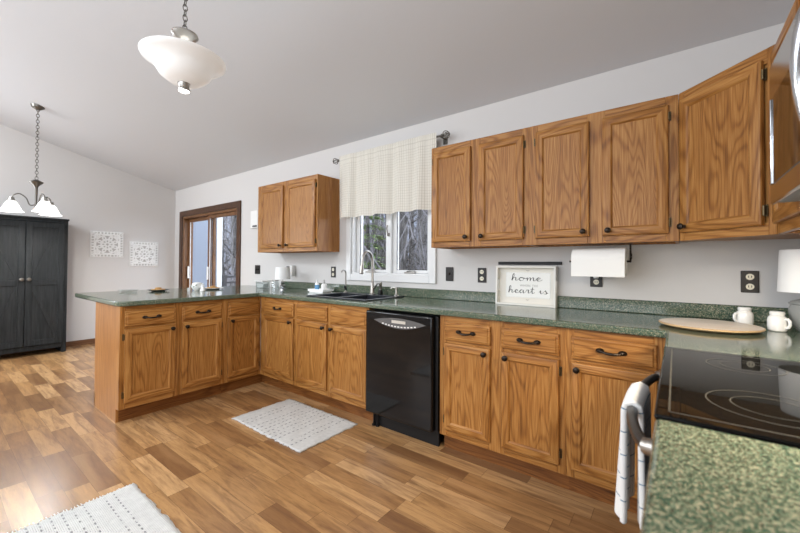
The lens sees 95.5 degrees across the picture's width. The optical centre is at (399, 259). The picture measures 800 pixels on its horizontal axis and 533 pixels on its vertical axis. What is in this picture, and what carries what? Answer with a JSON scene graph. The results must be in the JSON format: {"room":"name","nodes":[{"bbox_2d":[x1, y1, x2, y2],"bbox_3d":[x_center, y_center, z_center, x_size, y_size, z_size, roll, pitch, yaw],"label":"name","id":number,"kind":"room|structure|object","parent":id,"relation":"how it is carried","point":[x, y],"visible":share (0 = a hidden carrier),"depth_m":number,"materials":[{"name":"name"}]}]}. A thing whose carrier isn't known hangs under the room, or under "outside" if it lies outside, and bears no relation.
{"room":"kitchen","nodes":[
{"label":"kitchen","id":0,"kind":"room"},
{"bbox_2d":[0,124,175,341],"bbox_3d":[-5.398,-0.610,4.501,0.150,3.695,5.000,0,-1,37],"label":"wall","id":1,"kind":"structure","parent":0,"point":[94,195],"depth_m":5.41,"materials":[{"name":"grey paint"}]},
{"bbox_2d":[0,338,94,355],"bbox_3d":[-5.343,1.202,4.424,0.014,0.070,4.700,0,-1,37],"label":"baseboard","id":2,"kind":"structure","parent":1,"relation":"attached to","point":[86,341],"depth_m":5.26,"materials":[{"name":"brown wood"}]},
{"bbox_2d":[90,231,123,257],"bbox_3d":[-4.481,-0.224,5.560,0.024,0.395,0.408,0,-1,37],"label":"panel","id":3,"kind":"object","parent":1,"relation":"attached to","point":[94,234],"visible":1,"depth_m":5.54,"materials":[{"name":"white paint"}]},
{"bbox_2d":[129,241,157,265],"bbox_3d":[-4.187,-0.081,5.946,0.024,0.398,0.403,0,-1,37],"label":"panel","id":4,"kind":"object","parent":1,"relation":"attached to","point":[153,247],"visible":1,"depth_m":5.93,"materials":[{"name":"white paint"}]},
{"bbox_2d":[192,218,216,286],"bbox_3d":[-4.094,0.185,7.171,0.200,3.200,0.845,0,-1,37],"label":"wall","id":5,"kind":"structure","parent":0,"point":[200,229],"depth_m":7.21,"materials":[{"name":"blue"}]},
{"bbox_2d":[216,217,222,286],"bbox_3d":[-3.809,0.192,7.548,0.240,3.200,0.100,0,-1,37],"label":"trim","id":6,"kind":"structure","parent":5,"relation":"attached to","point":[219,220],"depth_m":7.48,"materials":[{"name":"white paint"}]},
{"bbox_2d":[0,343,639,532],"bbox_3d":[-2.335,1.271,2.141,7.866,0.100,5.000,0,-1,37],"label":"floor","id":7,"kind":"structure","parent":0,"point":[206,470],"depth_m":2.09,"materials":[{"name":"brown wood"}]},
{"bbox_2d":[0,214,69,354],"bbox_3d":[-4.874,0.348,4.691,0.404,1.790,0.830,0,-1,37],"label":"pantry cabinet","id":8,"kind":"object","parent":7,"relation":"on","point":[33,250],"visible":1,"depth_m":4.65,"materials":[{"name":"wood"}]},
{"bbox_2d":[7,483,180,532],"bbox_3d":[-1.306,1.212,1.446,0.889,0.012,0.687,0,-1,37],"label":"rug","id":9,"kind":"object","parent":7,"relation":"on","point":[126,509],"visible":1,"depth_m":1.70,"materials":[{"name":"white fabric"}]},
{"bbox_2d":[94,299,225,422],"bbox_3d":[-2.072,0.800,3.186,0.675,0.876,0.797,0,-1,37],"label":"base cabinet","id":10,"kind":"object","parent":7,"relation":"on","point":[156,357],"visible":0.99,"depth_m":2.93,"materials":[{"name":"brown wood"}]},
{"bbox_2d":[221,297,261,392],"bbox_3d":[-1.705,0.809,3.671,0.674,0.876,0.419,0,-1,37],"label":"base cabinet","id":11,"kind":"object","parent":7,"relation":"on","point":[242,315],"visible":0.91,"depth_m":3.46,"materials":[{"name":"brown wood"}]},
{"bbox_2d":[260,297,300,394],"bbox_3d":[-1.024,0.813,3.686,0.624,0.876,0.661,0,-1,37],"label":"base cabinet","id":12,"kind":"object","parent":7,"relation":"on","point":[278,316],"visible":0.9,"depth_m":3.42,"materials":[{"name":"brown wood"}]},
{"bbox_2d":[231,399,357,452],"bbox_3d":[-0.808,1.234,2.766,0.841,0.012,0.536,0,-1,37],"label":"rug","id":13,"kind":"object","parent":7,"relation":"on","point":[296,425],"visible":1,"depth_m":2.72,"materials":[{"name":"white fabric"}]},
{"bbox_2d":[295,300,374,420],"bbox_3d":[-0.422,0.810,3.229,0.888,0.876,0.660,0,-1,37],"label":"base cabinet","id":14,"kind":"object","parent":7,"relation":"on","point":[330,360],"visible":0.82,"depth_m":2.96,"materials":[{"name":"brown wood"}]},
{"bbox_2d":[75,281,799,361],"bbox_3d":[-0.504,0.303,2.598,5.188,0.118,1.785,0,-1,37],"label":"countertop","id":15,"kind":"structure","parent":14,"relation":"on","point":[619,316],"depth_m":2.23,"materials":[{"name":"green laminate"}]},
{"bbox_2d":[147,289,168,291],"bbox_3d":[-2.479,0.319,3.724,0.200,0.019,0.200,0,-1,37],"label":"serving plate","id":16,"kind":"object","parent":15,"relation":"on","point":[147,289],"visible":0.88,"depth_m":3.67,"materials":[{"name":"grey ceramic"}]},
{"bbox_2d":[191,282,202,290],"bbox_3d":[-2.150,0.289,3.870,0.137,0.088,0.125,1,-1,-11],"label":"teapot","id":17,"kind":"object","parent":15,"relation":"on","point":[196,286],"visible":0.88,"depth_m":3.83,"materials":[{"name":"white ceramic"}]},
{"bbox_2d":[204,287,223,289],"bbox_3d":[-2.079,0.326,4.036,0.220,0.019,0.220,0,-1,37],"label":"serving plate","id":18,"kind":"object","parent":15,"relation":"on","point":[204,287],"visible":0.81,"depth_m":3.98,"materials":[{"name":"white ceramic"}]},
{"bbox_2d":[255,280,270,287],"bbox_3d":[-1.633,0.299,4.326,0.170,0.088,0.124,0,-1,37],"label":"storage container","id":19,"kind":"object","parent":15,"relation":"on","point":[261,285],"visible":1,"depth_m":4.30,"materials":[{"name":"clear glass"}]},
{"bbox_2d":[275,267,289,289],"bbox_3d":[-1.310,0.215,4.058,0.166,0.250,0.166,0,-1,37],"label":"table lamp","id":20,"kind":"object","parent":15,"relation":"on","point":[281,273],"visible":1,"depth_m":4.00,"materials":[{"name":"silver metal"}]},
{"bbox_2d":[308,288,332,292],"bbox_3d":[-0.815,0.321,3.717,0.230,0.034,0.140,0,-1,37],"label":"soap tray","id":21,"kind":"object","parent":15,"relation":"on","point":[319,290],"visible":0.93,"depth_m":3.66,"materials":[{"name":"white ceramic"}]},
{"bbox_2d":[315,280,318,288],"bbox_3d":[-0.855,0.271,3.743,0.055,0.106,0.039,0,-1,37],"label":"soap bottle","id":22,"kind":"object","parent":21,"relation":"on","point":[316,283],"visible":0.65,"depth_m":3.72,"materials":[{"name":"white plastic"}]},
{"bbox_2d":[321,280,326,289],"bbox_3d":[-0.771,0.267,3.692,0.062,0.113,0.062,0,-1,37],"label":"soap bottle","id":23,"kind":"object","parent":21,"relation":"on","point":[323,286],"visible":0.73,"depth_m":3.67,"materials":[{"name":"white plastic"}]},
{"bbox_2d":[341,269,346,291],"bbox_3d":[-0.546,0.214,3.557,0.060,0.226,0.106,0,-1,1],"label":"water tap","id":24,"kind":"object","parent":15,"relation":"on","point":[345,286],"visible":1,"depth_m":3.58,"materials":[{"name":"silver metal"}]},
{"bbox_2d":[306,292,403,300],"bbox_3d":[-0.401,0.424,3.236,0.720,0.200,0.507,0,-1,37],"label":"sink","id":25,"kind":"object","parent":15,"relation":"in","point":[341,295],"visible":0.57,"depth_m":3.26,"materials":[{"name":"black stone"}]},
{"bbox_2d":[376,282,382,294],"bbox_3d":[-0.187,0.267,3.321,0.048,0.118,0.072,0,-1,37],"label":"soap dispenser","id":26,"kind":"object","parent":25,"relation":"on","point":[380,291],"visible":1,"depth_m":3.32,"materials":[{"name":"black"}]},
{"bbox_2d":[390,287,398,295],"bbox_3d":[-0.047,0.284,3.194,0.078,0.082,0.043,0,-1,26],"label":"soap dispenser","id":27,"kind":"object","parent":25,"relation":"on","point":[395,288],"visible":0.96,"depth_m":3.18,"materials":[{"name":"silver metal"}]},
{"bbox_2d":[359,250,377,294],"bbox_3d":[-0.296,0.122,3.336,0.179,0.408,0.113,1,-1,-18],"label":"faucet","id":28,"kind":"object","parent":15,"relation":"on","point":[361,271],"visible":0.99,"depth_m":3.36,"materials":[{"name":"silver metal"}]},
{"bbox_2d":[495,266,557,307],"bbox_3d":[0.897,0.192,2.601,0.424,0.284,0.060,0,-1,37],"label":"sign","id":29,"kind":"object","parent":15,"relation":"on","point":[535,286],"visible":1,"depth_m":2.60,"materials":[{"name":"beige wood"}]},
{"bbox_2d":[659,318,765,333],"bbox_3d":[1.444,0.312,1.701,0.380,0.020,0.380,0,-1,37],"label":"round board","id":30,"kind":"object","parent":15,"relation":"on","point":[695,324],"visible":1,"depth_m":1.64,"materials":[{"name":"brown wood"}]},
{"bbox_2d":[733,307,753,324],"bbox_3d":[1.695,0.281,1.789,0.077,0.088,0.066,1,-1,-29],"label":"mug","id":31,"kind":"object","parent":15,"relation":"on","point":[744,314],"visible":0.79,"depth_m":1.77,"materials":[{"name":"white ceramic"}]},
{"bbox_2d":[767,311,791,331],"bbox_3d":[1.693,0.278,1.626,0.066,0.088,0.078,0,-1,23],"label":"mug","id":32,"kind":"object","parent":15,"relation":"on","point":[777,321],"visible":1,"depth_m":1.61,"materials":[{"name":"white ceramic"}]},
{"bbox_2d":[777,249,799,331],"bbox_3d":[1.811,0.140,1.591,0.224,0.364,0.224,0,-1,37],"label":"table lamp","id":33,"kind":"object","parent":15,"relation":"on","point":[788,278],"visible":0.97,"depth_m":1.59,"materials":[{"name":"grey"}]},
{"bbox_2d":[366,309,439,446],"bbox_3d":[0.171,0.814,2.766,0.607,0.862,0.630,0,-1,37],"label":"dishwasher","id":34,"kind":"object","parent":7,"relation":"on","point":[403,348],"visible":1,"depth_m":2.50,"materials":[{"name":"black metal"}]},
{"bbox_2d":[440,315,568,489],"bbox_3d":[0.731,0.804,2.354,0.767,0.876,0.661,0,-1,37],"label":"base cabinet","id":35,"kind":"object","parent":7,"relation":"on","point":[503,384],"visible":0.93,"depth_m":2.09,"materials":[{"name":"brown wood"}]},
{"bbox_2d":[566,328,665,513],"bbox_3d":[1.218,0.801,1.985,0.455,0.876,0.661,0,-1,37],"label":"base cabinet","id":36,"kind":"object","parent":7,"relation":"on","point":[601,367],"visible":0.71,"depth_m":1.80,"materials":[{"name":"brown wood"}]},
{"bbox_2d":[626,347,799,455],"bbox_3d":[0.939,0.645,0.822,0.714,0.970,0.748,0,-1,37],"label":"stove","id":37,"kind":"object","parent":7,"relation":"on","point":[757,398],"visible":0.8,"depth_m":0.81,"materials":[{"name":"black glass"}]},
{"bbox_2d":[614,381,650,528],"bbox_3d":[0.674,0.552,1.052,0.085,0.352,0.200,0,-1,37],"label":"dish towel","id":38,"kind":"object","parent":37,"relation":"hanging from","point":[638,395],"visible":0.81,"depth_m":1.00,"materials":[{"name":"white fabric"}]},
{"bbox_3d":[0.453,0.769,0.129,0.675,0.876,0.900,0,-1,37],"label":"base cabinet","id":39,"kind":"object","parent":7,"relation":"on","visible":0},
{"bbox_2d":[640,419,799,532],"bbox_3d":[0.465,0.272,0.124,0.654,0.118,0.940,0,-1,37],"label":"countertop","id":40,"kind":"structure","parent":39,"relation":"on","point":[700,480],"depth_m":0.48,"materials":[{"name":"green laminate"}]},
{"bbox_2d":[0,0,794,190],"bbox_3d":[-2.317,-1.896,2.188,7.866,1.395,5.000,0,-1,37],"label":"ceiling","id":41,"kind":"structure","parent":0,"point":[300,78],"depth_m":2.70,"materials":[{"name":"white paint"}]},
{"bbox_2d":[0,103,61,215],"bbox_3d":[-4.024,-1.115,4.003,0.518,1.206,0.526,0,-1,37],"label":"chandelier","id":42,"kind":"object","parent":41,"relation":"hanging from","point":[45,208],"visible":1,"depth_m":3.99,"materials":[{"name":"white glass"}]},
{"bbox_2d":[138,0,225,93],"bbox_3d":[-1.137,-1.292,1.922,0.400,0.822,0.400,0,-1,37],"label":"pendant lamp","id":43,"kind":"object","parent":41,"relation":"hanging from","point":[186,64],"visible":1,"depth_m":1.84,"materials":[{"name":"white glass"}]},
{"bbox_2d":[174,23,799,341],"bbox_3d":[-0.862,0.029,4.092,7.566,2.458,0.150,0,-1,37],"label":"wall","id":44,"kind":"structure","parent":0,"point":[706,272],"depth_m":2.47,"materials":[{"name":"grey paint"}]},
{"bbox_2d":[178,200,240,287],"bbox_3d":[-2.931,0.232,5.644,1.940,2.075,0.172,0,-1,37],"label":"door","id":45,"kind":"structure","parent":44,"relation":"in","point":[205,213],"depth_m":5.66,"materials":[{"name":"brown wood"}]},
{"bbox_2d":[250,210,257,228],"bbox_3d":[-1.915,-0.523,4.787,0.170,0.230,0.029,0,-1,37],"label":"thermostat","id":46,"kind":"object","parent":44,"relation":"attached to","point":[254,214],"visible":0.77,"depth_m":4.77,"materials":[{"name":"white plastic"}]},
{"bbox_2d":[255,265,259,273],"bbox_3d":[-1.867,0.137,4.747,0.118,0.116,0.016,0,-1,37],"label":"switch plate","id":47,"kind":"object","parent":44,"relation":"attached to","point":[257,267],"visible":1,"depth_m":4.75,"materials":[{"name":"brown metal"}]},
{"bbox_2d":[290,265,294,275],"bbox_3d":[-1.264,0.136,4.268,0.050,0.125,0.049,0,-1,37],"label":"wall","id":48,"kind":"structure","parent":44,"relation":"attached to","point":[292,267],"depth_m":4.25,"materials":[{"name":"white paint"}]},
{"bbox_2d":[258,174,339,252],"bbox_3d":[-1.162,-0.459,4.011,1.053,0.765,0.352,0,-1,37],"label":"upper cabinet","id":49,"kind":"object","parent":44,"relation":"attached to","point":[299,215],"visible":0.99,"depth_m":3.79,"materials":[{"name":"brown wood"}]},
{"bbox_2d":[331,267,335,277],"bbox_3d":[-0.713,0.138,3.875,0.072,0.116,0.010,0,-1,37],"label":"outlet plate","id":50,"kind":"object","parent":44,"relation":"attached to","point":[333,269],"visible":1,"depth_m":3.87,"materials":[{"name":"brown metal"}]},
{"bbox_2d":[332,130,449,163],"bbox_3d":[-0.131,-1.011,3.387,1.380,0.090,0.116,0,-1,37],"label":"curtain rod","id":51,"kind":"object","parent":44,"relation":"attached to","point":[444,136],"visible":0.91,"depth_m":3.04,"materials":[{"name":"grey metal"}]},
{"bbox_2d":[339,133,435,218],"bbox_3d":[-0.171,-0.729,3.343,1.157,0.639,0.052,0,-1,37],"label":"valance","id":52,"kind":"object","parent":51,"relation":"hanging from","point":[392,178],"visible":0.95,"depth_m":3.30,"materials":[{"name":"beige fabric"}]},
{"bbox_2d":[346,141,436,283],"bbox_3d":[-0.075,-0.399,3.490,1.080,1.225,0.170,0,-1,37],"label":"window","id":53,"kind":"structure","parent":44,"relation":"in","point":[354,225],"depth_m":3.46,"materials":[{"name":"white plastic"}]},
{"bbox_2d":[446,267,452,280],"bbox_3d":[0.410,0.125,3.019,0.072,0.116,0.016,0,-1,37],"label":"switch plate","id":54,"kind":"object","parent":44,"relation":"attached to","point":[449,270],"visible":1,"depth_m":3.02,"materials":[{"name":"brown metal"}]},
{"bbox_2d":[478,268,485,282],"bbox_3d":[0.642,0.127,2.847,0.072,0.116,0.010,0,-1,37],"label":"outlet plate","id":55,"kind":"object","parent":44,"relation":"attached to","point":[481,271],"visible":1,"depth_m":2.84,"materials":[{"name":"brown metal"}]},
{"bbox_2d":[431,127,537,248],"bbox_3d":[0.611,-0.469,2.666,0.742,0.765,0.352,0,-1,37],"label":"upper cabinet","id":56,"kind":"object","parent":44,"relation":"attached to","point":[480,196],"visible":0.99,"depth_m":2.52,"materials":[{"name":"brown wood"}]},
{"bbox_2d":[498,262,561,264],"bbox_3d":[0.930,0.030,2.629,0.454,0.022,0.013,0,-1,37],"label":"bar","id":57,"kind":"object","parent":44,"relation":"attached to","point":[499,263],"visible":1,"depth_m":2.62,"materials":[{"name":"black metal"}]},
{"bbox_2d":[281,281,788,321],"bbox_3d":[0.019,0.288,2.662,4.433,0.080,1.051,0,-1,37],"label":"backsplash","id":58,"kind":"structure","parent":44,"relation":"attached to","point":[699,310],"depth_m":2.32,"materials":[{"name":"green stone"}]},
{"bbox_2d":[590,277,602,286],"bbox_3d":[1.278,0.123,2.365,0.072,0.116,0.010,0,-1,37],"label":"outlet plate","id":59,"kind":"object","parent":44,"relation":"attached to","point":[594,282],"visible":0.48,"depth_m":2.36,"materials":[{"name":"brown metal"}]},
{"bbox_2d":[529,94,678,246],"bbox_3d":[1.212,-0.472,2.210,0.768,0.765,0.352,0,-1,37],"label":"upper cabinet","id":60,"kind":"object","parent":44,"relation":"attached to","point":[611,176],"visible":1,"depth_m":2.06,"materials":[{"name":"brown wood"}]},
{"bbox_2d":[569,243,632,276],"bbox_3d":[1.202,0.007,2.186,0.337,0.194,0.165,0,-1,37],"label":"paper towel holder","id":61,"kind":"object","parent":60,"relation":"attached to","point":[613,261],"visible":1,"depth_m":2.12,"materials":[{"name":"white paper"}]},
{"bbox_2d":[676,44,799,241],"bbox_3d":[1.678,-0.477,1.698,0.617,0.765,0.604,0,-1,37],"label":"upper cabinet","id":62,"kind":"object","parent":44,"relation":"attached to","point":[725,190],"visible":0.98,"depth_m":1.63,"materials":[{"name":"brown wood"}]},
{"bbox_2d":[741,271,758,292],"bbox_3d":[1.856,0.120,1.926,0.072,0.116,0.010,0,-1,37],"label":"outlet plate","id":63,"kind":"object","parent":44,"relation":"attached to","point":[749,279],"visible":1,"depth_m":1.92,"materials":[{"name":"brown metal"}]},
{"bbox_2d":[746,274,753,279],"bbox_3d":[1.855,0.094,1.925,0.033,0.033,0.003,0,-1,37],"label":"socket","id":64,"kind":"object","parent":63,"relation":"attached to","point":[748,276],"depth_m":1.92,"materials":[{"name":"beige plastic"}]},
{"bbox_2d":[746,284,753,289],"bbox_3d":[1.854,0.146,1.924,0.033,0.033,0.003,0,-1,37],"label":"socket","id":65,"kind":"object","parent":63,"relation":"attached to","point":[748,286],"depth_m":1.92,"materials":[{"name":"beige plastic"}]},
{"bbox_3d":[-1.125,1.423,5.865,6.700,0.040,2.390,0,-1,37],"label":"deck","id":66,"kind":"object","parent":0,"visible":0},
{"bbox_2d":[222,275,235,285],"bbox_3d":[-3.299,0.884,8.133,0.070,1.080,1.370,0,-1,37],"label":"deck railing","id":67,"kind":"object","parent":66,"relation":"on","point":[224,277],"visible":0.13,"depth_m":7.62,"materials":[{"name":"grey"}]},
{"bbox_3d":[0.750,-0.643,-0.162,0.150,3.695,5.000,0,-1,37],"label":"wall","id":68,"kind":"structure","parent":0,"visible":0},
{"bbox_2d":[768,7,799,204],"bbox_3d":[1.064,-0.390,0.740,0.439,0.434,0.765,0,-1,37],"label":"microwave","id":69,"kind":"object","parent":68,"relation":"attached to","point":[784,72],"visible":1,"depth_m":0.98,"materials":[{"name":"grey metal"}]},
{"bbox_2d":[771,0,799,233],"bbox_3d":[1.478,-0.485,1.189,0.316,0.765,0.437,0,-1,37],"label":"upper cabinet","id":70,"kind":"object","parent":68,"relation":"attached to","point":[786,215],"visible":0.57,"depth_m":1.28,"materials":[{"name":"brown wood"}]},
{"label":"outside","id":71,"kind":"structure","parent":0,"visible":0},
{"bbox_3d":[-7.206,2.414,33.997,74.000,0.300,39.800,0,-1,37],"label":"ground","id":72,"kind":"structure","parent":71,"visible":0},
{"bbox_2d":[222,236,230,274],"bbox_3d":[-7.516,-1.284,14.742,2.117,6.567,2.245,0,-1,37],"label":"bare tree","id":73,"kind":"object","parent":72,"relation":"on","point":[223,262],"visible":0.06,"depth_m":14.53,"materials":[{"name":"grey plant"}]},
{"bbox_2d":[222,217,230,267],"bbox_3d":[-8.920,-1.640,18.965,2.165,7.392,2.240,0,-1,24],"label":"bare tree","id":74,"kind":"object","parent":72,"relation":"on","point":[223,226],"visible":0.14,"depth_m":19.14,"materials":[{"name":"grey plant"}]},
{"bbox_2d":[222,215,236,285],"bbox_3d":[-5.998,-2.563,12.698,1.698,9.083,2.202,1,-1,-41],"label":"bare tree","id":75,"kind":"object","parent":72,"relation":"on","point":[233,242],"visible":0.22,"depth_m":12.95,"materials":[{"name":"grey plant"}]},
{"bbox_2d":[222,209,427,285],"bbox_3d":[-5.764,-1.264,20.142,28.204,6.713,13.524,0,-1,41],"label":"undergrowth","id":76,"kind":"object","parent":72,"relation":"on","point":[424,212],"visible":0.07,"depth_m":9.82,"materials":[{"name":"grey"}]},
{"bbox_2d":[363,214,385,268],"bbox_3d":[-0.851,-0.092,9.473,2.871,4.101,2.466,0,-1,37],"label":"evergreen tree","id":77,"kind":"object","parent":72,"relation":"on","point":[367,235],"visible":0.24,"depth_m":9.34,"materials":[{"name":"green plant"}]},
{"bbox_2d":[370,214,384,268],"bbox_3d":[-0.588,-2.806,12.232,2.482,9.626,2.548,1,-1,-22],"label":"bare tree","id":78,"kind":"object","parent":72,"relation":"on","point":[382,214],"visible":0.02,"depth_m":12.26,"materials":[{"name":"grey plant"}]},
{"bbox_2d":[370,212,408,268],"bbox_3d":[-0.653,-3.021,10.798,2.429,10.023,2.512,0,-1,16],"label":"bare tree","id":79,"kind":"object","parent":72,"relation":"on","point":[375,221],"visible":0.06,"depth_m":10.41,"materials":[{"name":"grey plant"}]},
{"bbox_2d":[370,214,413,268],"bbox_3d":[-0.610,-1.786,11.238,2.315,7.553,2.219,0,-1,10],"label":"bare tree","id":80,"kind":"object","parent":72,"relation":"on","point":[384,261],"visible":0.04,"depth_m":10.92,"materials":[{"name":"grey plant"}]},
{"bbox_2d":[365,212,427,269],"bbox_3d":[0.134,-1.881,10.365,2.929,7.732,1.795,1,-1,-23],"label":"bare tree","id":81,"kind":"object","parent":72,"relation":"on","point":[400,217],"visible":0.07,"depth_m":10.32,"materials":[{"name":"grey plant"}]},
{"bbox_2d":[384,211,423,269],"bbox_3d":[0.453,-2.636,10.099,2.891,9.232,2.118,0,-1,26],"label":"bare tree","id":82,"kind":"object","parent":72,"relation":"on","point":[403,261],"visible":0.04,"depth_m":9.96,"materials":[{"name":"grey plant"}]},
{"bbox_2d":[400,237,426,269],"bbox_3d":[0.861,-1.785,9.009,2.272,7.500,2.052,0,-1,37],"label":"bare tree","id":83,"kind":"object","parent":72,"relation":"on","point":[405,237],"visible":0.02,"depth_m":9.34,"materials":[{"name":"grey plant"}]},
{"bbox_2d":[407,209,426,269],"bbox_3d":[0.608,-2.490,9.897,1.891,8.930,2.120,1,-1,-28],"label":"bare tree","id":84,"kind":"object","parent":72,"relation":"on","point":[420,212],"visible":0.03,"depth_m":9.75,"materials":[{"name":"grey plant"}]},
{"bbox_2d":[406,209,427,269],"bbox_3d":[0.511,-1.484,10.695,2.020,6.953,2.753,0,-1,7],"label":"bare tree","id":85,"kind":"object","parent":72,"relation":"on","point":[411,212],"visible":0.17,"depth_m":11.07,"materials":[{"name":"grey plant"}]},
{"bbox_2d":[406,210,427,269],"bbox_3d":[0.670,-1.523,10.994,2.621,7.041,2.353,0,-1,1],"label":"bare tree","id":86,"kind":"object","parent":72,"relation":"on","point":[413,210],"visible":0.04,"depth_m":11.15,"materials":[{"name":"grey plant"}]},
{"bbox_2d":[407,210,426,257],"bbox_3d":[0.803,-2.534,11.868,2.468,9.090,1.857,0,-1,-6],"label":"bare tree","id":87,"kind":"object","parent":72,"relation":"on","point":[418,210],"visible":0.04,"depth_m":11.76,"materials":[{"name":"grey plant"}]},
{"bbox_2d":[407,214,427,265],"bbox_3d":[1.068,-1.841,9.493,1.734,7.639,2.587,1,-1,-18],"label":"bare tree","id":88,"kind":"object","parent":72,"relation":"on","point":[407,214],"visible":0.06,"depth_m":9.55,"materials":[{"name":"grey plant"}]},
{"bbox_2d":[423,210,427,269],"bbox_3d":[1.066,-2.144,13.914,2.102,8.373,2.267,0,-1,37],"label":"bare tree","id":89,"kind":"object","parent":72,"relation":"on","point":[424,231],"visible":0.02,"depth_m":13.83,"materials":[{"name":"grey plant"}]},
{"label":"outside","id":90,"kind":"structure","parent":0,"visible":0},
{"bbox_2d":[224,211,417,279],"bbox_3d":[-6.301,-5.099,36.071,69.000,15.959,11.366,0,-1,37],"label":"hillside","id":91,"kind":"structure","parent":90,"point":[415,225],"depth_m":39.60,"materials":[{"name":"white snow"}]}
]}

